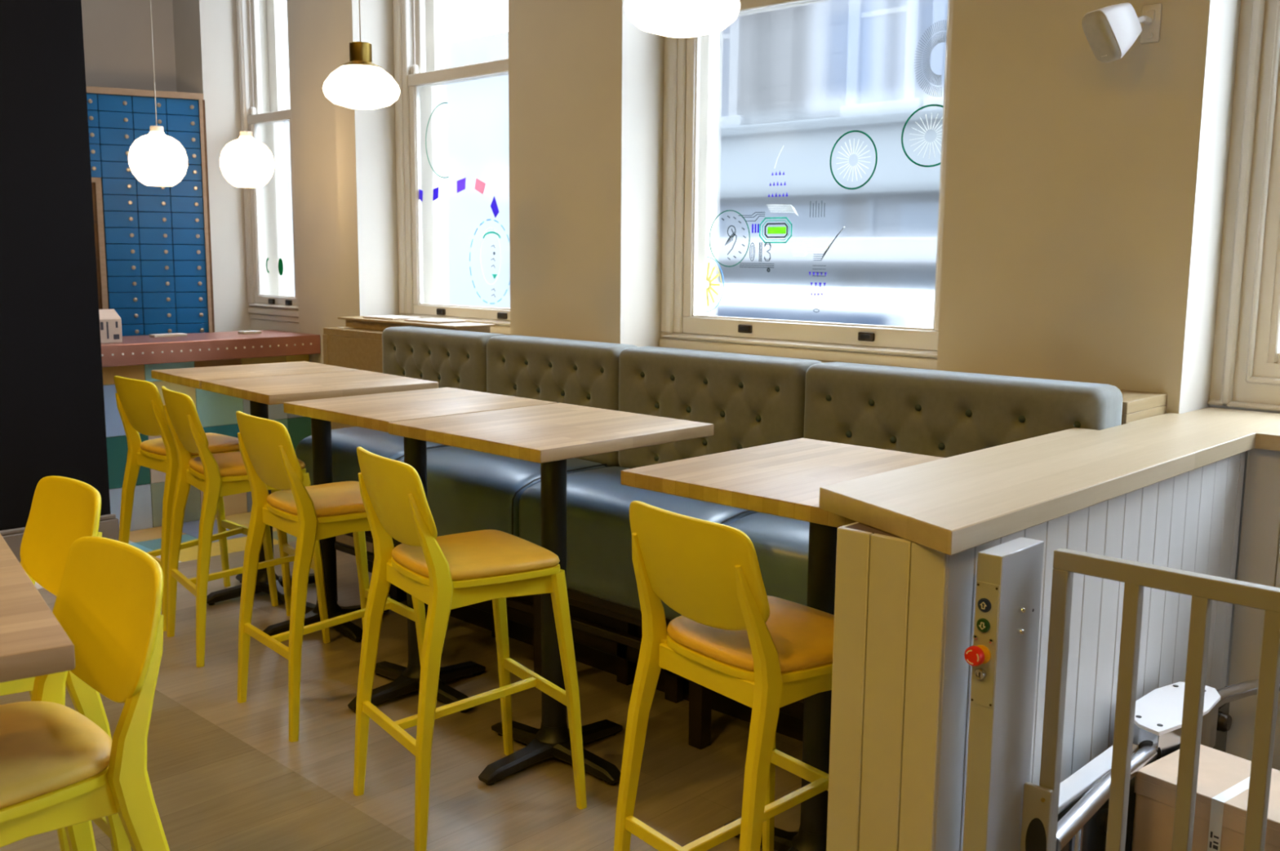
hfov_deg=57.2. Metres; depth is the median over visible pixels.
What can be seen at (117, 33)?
wall
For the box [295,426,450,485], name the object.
seat cushion
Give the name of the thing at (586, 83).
wall
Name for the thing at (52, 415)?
wall
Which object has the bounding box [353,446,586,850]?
bar stool
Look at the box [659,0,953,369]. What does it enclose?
window
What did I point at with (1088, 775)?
rail
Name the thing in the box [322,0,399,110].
pendant lamp
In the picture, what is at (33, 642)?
bar table
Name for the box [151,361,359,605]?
bar table
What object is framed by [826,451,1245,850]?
wall
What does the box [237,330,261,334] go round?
menu card
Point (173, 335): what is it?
menu card
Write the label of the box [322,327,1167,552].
ledge
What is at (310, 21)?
wall
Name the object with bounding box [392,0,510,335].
window
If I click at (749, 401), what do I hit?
banquette
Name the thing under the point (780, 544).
seat cushion
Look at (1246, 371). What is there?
window
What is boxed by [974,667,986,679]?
switch
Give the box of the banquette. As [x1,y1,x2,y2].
[295,326,1123,749]
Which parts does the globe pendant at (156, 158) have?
cord, lamp shade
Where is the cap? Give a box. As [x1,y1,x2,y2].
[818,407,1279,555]
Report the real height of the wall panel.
1.105 m
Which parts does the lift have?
housing lid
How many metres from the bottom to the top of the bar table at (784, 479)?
1.095 m
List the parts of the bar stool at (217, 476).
leg, rail, backrest, leg, seat frame, leg, rail, leg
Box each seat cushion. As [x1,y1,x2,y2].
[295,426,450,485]
[400,446,605,537]
[519,466,759,620]
[728,512,808,605]
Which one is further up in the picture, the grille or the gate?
the grille
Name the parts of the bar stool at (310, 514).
leg, rail, backrest, leg, seat frame, leg, rail, leg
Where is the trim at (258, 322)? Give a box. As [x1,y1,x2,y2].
[248,313,298,333]
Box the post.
[962,537,1044,850]
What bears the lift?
on the floor at (686, 793)
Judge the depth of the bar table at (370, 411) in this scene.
4.20 m
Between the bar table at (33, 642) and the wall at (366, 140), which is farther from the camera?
the wall at (366, 140)
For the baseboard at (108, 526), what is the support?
attached to the wall at (52, 415)
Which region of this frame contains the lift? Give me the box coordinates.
[1055,679,1279,850]
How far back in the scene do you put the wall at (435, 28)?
7.90 m
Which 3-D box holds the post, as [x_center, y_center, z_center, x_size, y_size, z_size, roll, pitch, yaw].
[0.650,0.767,2.161,0.056,1.109,0.196,8,11,43]
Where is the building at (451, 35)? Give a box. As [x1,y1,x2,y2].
[284,0,487,109]
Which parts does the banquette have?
leg, backrest, leg, backrest, foot rail, frame, leg, backrest, backrest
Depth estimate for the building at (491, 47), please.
20.89 m
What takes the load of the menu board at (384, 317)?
on the wooden riser
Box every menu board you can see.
[362,315,421,319]
[404,318,465,324]
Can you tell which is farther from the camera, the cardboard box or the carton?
the carton
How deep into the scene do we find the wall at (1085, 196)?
3.74 m
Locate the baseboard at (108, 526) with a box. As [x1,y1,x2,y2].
[0,514,119,563]
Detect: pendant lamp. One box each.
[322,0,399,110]
[623,0,740,38]
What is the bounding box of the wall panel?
[1225,448,1279,770]
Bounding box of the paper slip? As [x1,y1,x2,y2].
[337,326,353,328]
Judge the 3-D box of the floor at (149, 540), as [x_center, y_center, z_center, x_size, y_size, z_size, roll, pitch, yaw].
[-3.816,0.496,8.011,4.640,0.130,2.520,8,11,43]
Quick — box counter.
[101,329,320,531]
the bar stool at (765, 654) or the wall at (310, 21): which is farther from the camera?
the wall at (310, 21)
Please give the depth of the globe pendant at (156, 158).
6.16 m
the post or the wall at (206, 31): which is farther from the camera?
the wall at (206, 31)
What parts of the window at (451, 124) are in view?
sash, sash, pane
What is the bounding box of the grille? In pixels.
[1081,11,1120,62]
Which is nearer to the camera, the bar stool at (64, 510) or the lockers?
the bar stool at (64, 510)
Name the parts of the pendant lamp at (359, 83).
cord, lamp shade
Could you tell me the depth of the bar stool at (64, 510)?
2.78 m
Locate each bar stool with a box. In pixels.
[0,475,131,850]
[0,536,169,850]
[113,375,278,631]
[161,386,330,667]
[235,411,426,742]
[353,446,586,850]
[613,501,834,850]
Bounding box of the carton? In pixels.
[98,309,122,343]
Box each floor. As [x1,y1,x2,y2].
[0,541,802,850]
[34,511,297,589]
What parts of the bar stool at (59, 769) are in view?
seat frame, leg, backrest, leg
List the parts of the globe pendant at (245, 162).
cord, lamp shade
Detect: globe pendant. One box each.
[128,0,187,186]
[219,0,274,187]
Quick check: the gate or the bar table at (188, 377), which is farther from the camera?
the bar table at (188, 377)
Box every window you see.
[235,0,298,317]
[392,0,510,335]
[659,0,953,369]
[1207,0,1279,413]
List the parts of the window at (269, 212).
sash, sash, pane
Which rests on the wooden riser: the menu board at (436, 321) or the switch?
the menu board at (436, 321)
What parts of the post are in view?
control plate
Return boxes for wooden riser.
[337,315,495,333]
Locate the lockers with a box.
[86,86,214,336]
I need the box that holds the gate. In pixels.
[1019,547,1279,850]
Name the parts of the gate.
latch plate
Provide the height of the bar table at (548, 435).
1.095 m
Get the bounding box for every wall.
[0,0,111,530]
[80,0,176,92]
[172,0,270,332]
[266,0,445,111]
[288,0,341,435]
[332,0,415,327]
[507,0,664,346]
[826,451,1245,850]
[936,0,1241,413]
[1211,406,1279,686]
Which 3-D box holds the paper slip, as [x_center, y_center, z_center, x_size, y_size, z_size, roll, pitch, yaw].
[-1.583,-0.525,6.312,0.070,0.006,0.060,8,11,43]
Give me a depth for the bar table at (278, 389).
4.87 m
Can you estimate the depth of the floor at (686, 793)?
3.79 m
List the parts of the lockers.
locker door, locker door, locker door, locker door, locker door, niche frame, locker door, locker door, locker door, locker door, locker door, locker door, locker door, locker door, locker door, locker door, locker door, locker door, locker door, locker door, locker door, locker door, locker door, locker door, locker door, locker door, locker door, locker door, locker door, locker door, locker door, locker door, locker door, locker door, locker door, locker door, locker door, locker door, locker door, locker door, locker door, locker door, locker door, locker door, locker door, locker door, locker door, locker door, locker door, panel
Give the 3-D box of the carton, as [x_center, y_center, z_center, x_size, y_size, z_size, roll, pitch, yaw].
[-3.068,-0.560,6.611,0.191,0.185,0.220,8,11,43]
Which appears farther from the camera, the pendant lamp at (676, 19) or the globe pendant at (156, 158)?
the globe pendant at (156, 158)
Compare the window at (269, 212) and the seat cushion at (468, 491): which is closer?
the seat cushion at (468, 491)
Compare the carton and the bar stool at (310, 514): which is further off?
the carton
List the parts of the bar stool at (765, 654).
leg, rail, backrest, seat frame, leg, leg, rail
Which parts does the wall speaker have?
bracket arm, wall plate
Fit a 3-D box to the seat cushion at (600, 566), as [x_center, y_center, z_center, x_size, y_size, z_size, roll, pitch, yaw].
[0.047,0.392,4.140,0.906,0.376,0.520,8,11,43]
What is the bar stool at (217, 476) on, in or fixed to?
on the floor at (686, 793)
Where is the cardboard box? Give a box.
[1131,744,1279,850]
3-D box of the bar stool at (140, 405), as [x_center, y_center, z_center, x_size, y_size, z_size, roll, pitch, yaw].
[-2.021,0.301,5.299,0.476,1.075,0.551,8,11,43]
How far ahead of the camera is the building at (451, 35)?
25.94 m
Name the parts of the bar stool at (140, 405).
leg, backrest, rail, leg, seat frame, leg, rail, leg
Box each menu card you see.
[149,333,186,337]
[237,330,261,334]
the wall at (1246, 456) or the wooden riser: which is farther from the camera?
the wooden riser
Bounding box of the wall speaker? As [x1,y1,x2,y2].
[1081,2,1161,62]
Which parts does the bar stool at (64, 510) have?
seat frame, leg, backrest, leg, rail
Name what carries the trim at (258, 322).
attached to the wall
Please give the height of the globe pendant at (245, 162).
2.326 m
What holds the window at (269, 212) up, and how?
in the wall
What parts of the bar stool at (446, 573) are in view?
leg, rail, backrest, leg, seat frame, leg, rail, leg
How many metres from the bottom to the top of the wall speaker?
0.179 m
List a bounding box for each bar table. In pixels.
[0,533,75,683]
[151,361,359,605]
[201,370,438,642]
[283,387,556,713]
[387,403,714,786]
[621,438,944,850]
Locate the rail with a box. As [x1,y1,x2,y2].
[1057,744,1138,812]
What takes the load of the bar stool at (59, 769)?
on the floor at (686, 793)
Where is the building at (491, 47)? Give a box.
[445,31,508,68]

